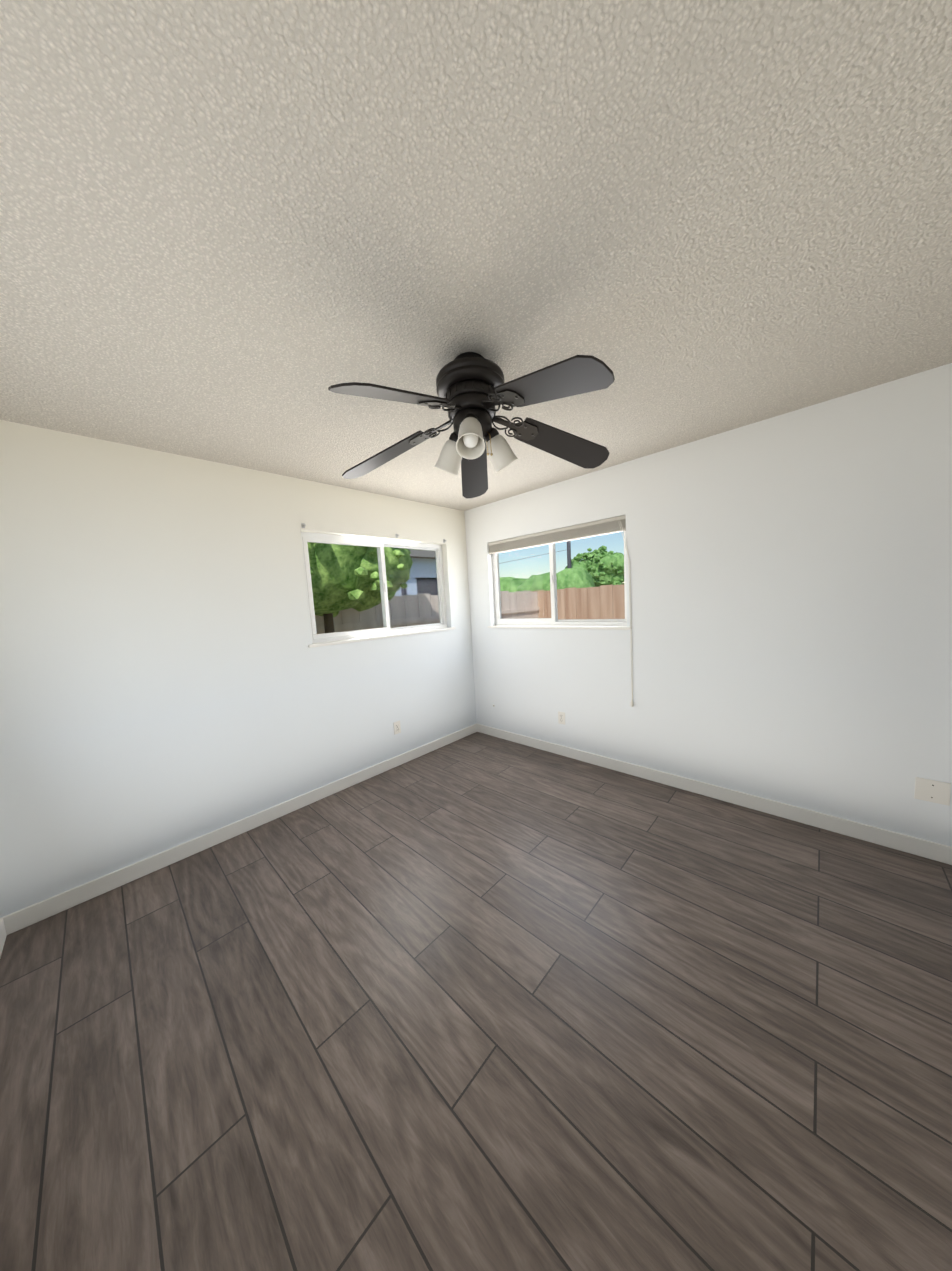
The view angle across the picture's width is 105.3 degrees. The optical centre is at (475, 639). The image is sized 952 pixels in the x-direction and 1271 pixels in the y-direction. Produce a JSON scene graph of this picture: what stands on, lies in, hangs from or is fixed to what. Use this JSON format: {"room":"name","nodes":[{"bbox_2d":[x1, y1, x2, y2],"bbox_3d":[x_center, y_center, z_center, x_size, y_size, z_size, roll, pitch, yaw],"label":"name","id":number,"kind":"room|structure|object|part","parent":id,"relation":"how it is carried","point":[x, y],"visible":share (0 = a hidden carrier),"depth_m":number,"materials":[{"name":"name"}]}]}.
{"room":"empty bedroom","nodes":[
{"label":"empty bedroom","id":0,"kind":"room"},
{"bbox_2d":[0,420,476,917],"bbox_3d":[-1.499,0.065,2.603,0.130,2.440,4.326,2,8,43],"label":"wall","id":1,"kind":"structure","parent":0,"point":[169,678],"depth_m":2.17,"materials":[{"name":"paint"}]},
{"bbox_2d":[0,723,476,934],"bbox_3d":[-1.129,1.190,2.937,0.013,0.095,3.336,2,8,43],"label":"baseboard","id":2,"kind":"structure","parent":1,"relation":"attached to","point":[40,911],"depth_m":2.27,"materials":[{"name":"paint"}]},
{"bbox_2d":[301,523,455,647],"bbox_3d":[-0.810,-0.484,3.279,0.155,0.925,1.515,2,8,43],"label":"window","id":3,"kind":"structure","parent":1,"relation":"in","point":[343,637],"depth_m":3.25,"materials":[{"name":"white plastic"}]},
{"bbox_3d":[-0.833,-0.473,3.323,0.035,0.792,1.347,2,8,43],"label":"glass","id":4,"kind":"part","parent":3,"relation":"part of","materials":[{"name":"clear glass"}]},
{"bbox_2d":[393,721,400,734],"bbox_3d":[-0.725,0.812,3.348,0.010,0.115,0.070,2,8,43],"label":"electrical outlet","id":5,"kind":"object","parent":1,"relation":"attached to","point":[397,728],"visible":1,"depth_m":3.34,"materials":[{"name":"white plastic"}]},
{"bbox_2d":[0,732,951,1270],"bbox_3d":[0.271,1.372,1.119,4.816,0.050,4.326,2,8,43],"label":"floor","id":6,"kind":"structure","parent":0,"point":[478,1002],"depth_m":1.21,"materials":[{"name":"laminate"}]},
{"bbox_2d":[0,0,951,510],"bbox_3d":[0.128,-1.116,0.860,4.816,0.080,4.326,2,8,43],"label":"ceiling","id":7,"kind":"structure","parent":0,"point":[242,232],"depth_m":0.92,"materials":[{"name":"white paint"}]},
{"bbox_2d":[328,352,614,498],"bbox_3d":[-0.026,-0.920,1.469,1.226,0.418,1.213,2,8,43],"label":"fan","id":8,"kind":"object","parent":7,"relation":"hanging from","point":[473,389],"visible":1,"depth_m":1.42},
{"bbox_2d":[464,363,951,846],"bbox_3d":[1.687,-0.102,2.452,4.686,2.440,0.130,2,8,43],"label":"wall","id":9,"kind":"structure","parent":0,"point":[789,609],"depth_m":2.22,"materials":[{"name":"paint"}]},
{"bbox_2d":[488,531,630,629],"bbox_3d":[0.684,-0.541,3.322,1.478,0.877,0.147,2,8,43],"label":"window","id":10,"kind":"structure","parent":9,"relation":"in","point":[553,622],"depth_m":3.34,"materials":[{"name":"white plastic"}]},
{"bbox_2d":[488,515,633,706],"bbox_3d":[0.695,-0.231,3.310,1.451,1.489,0.078,2,8,43],"label":"window blind","id":11,"kind":"object","parent":10,"relation":"attached to","point":[598,528],"visible":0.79,"depth_m":3.10,"materials":[{"name":"beige plastic"}]},
{"bbox_2d":[558,711,564,724],"bbox_3d":[0.788,0.724,3.345,0.070,0.115,0.010,2,8,43],"label":"electrical outlet","id":12,"kind":"object","parent":9,"relation":"attached to","point":[561,717],"visible":1,"depth_m":3.34,"materials":[{"name":"white plastic"}]},
{"bbox_2d":[477,724,951,864],"bbox_3d":[1.235,1.051,2.968,3.363,0.095,0.013,2,8,43],"label":"baseboard","id":13,"kind":"structure","parent":9,"relation":"attached to","point":[942,853],"depth_m":2.38,"materials":[{"name":"paint"}]},
{"bbox_2d":[914,777,950,805],"bbox_3d":[2.345,0.780,1.867,0.115,0.118,0.007,2,8,43],"label":"electrical outlet plate","id":14,"kind":"object","parent":9,"relation":"attached to","point":[934,791],"visible":1,"depth_m":1.86,"materials":[{"name":"white plastic"}]},
{"bbox_3d":[-1.161,0.273,0.421,3.376,2.440,0.110,2,8,43],"label":"wall","id":15,"kind":"structure","parent":0,"visible":0},
{"bbox_2d":[0,918,6,957],"bbox_3d":[-2.171,1.384,1.650,0.259,0.095,0.013,2,8,43],"label":"baseboard","id":16,"kind":"structure","parent":15,"relation":"attached to","point":[3,935],"depth_m":1.70,"materials":[{"name":"paint"}]},
{"label":"outside","id":17,"kind":"structure","parent":0,"visible":0},
{"bbox_3d":[9.952,-1.756,29.014,140.000,0.100,130.000,2,8,43],"label":"ground","id":18,"kind":"structure","parent":17,"visible":0},
{"bbox_2d":[394,549,437,595],"bbox_3d":[-3.423,-0.860,11.410,4.500,3.280,4.150,2,8,43],"label":"house","id":19,"kind":"structure","parent":18,"relation":"on","point":[424,567],"depth_m":10.42,"materials":[{"name":"blue"}]},
{"bbox_2d":[307,542,623,632],"bbox_3d":[2.907,-3.158,16.833,11.671,6.003,31.159,2,8,43],"label":"trees","id":20,"kind":"object","parent":18,"relation":"on","point":[336,556],"depth_m":4.74,"materials":[{"name":"green plant"}]},
{"bbox_2d":[315,584,624,633],"bbox_3d":[-1.516,0.158,6.858,17.992,1.980,18.000,2,8,43],"label":"fence","id":21,"kind":"object","parent":18,"relation":"on","point":[400,613],"depth_m":8.17,"materials":[{"name":"brown wood"}]},
{"bbox_2d":[499,541,570,568],"bbox_3d":[-4.036,-6.281,34.755,30.151,9.300,2.355,2,8,43],"label":"pole","id":22,"kind":"object","parent":18,"relation":"on","point":[568,554],"depth_m":23.68,"materials":[{"name":"grey"}]}
]}

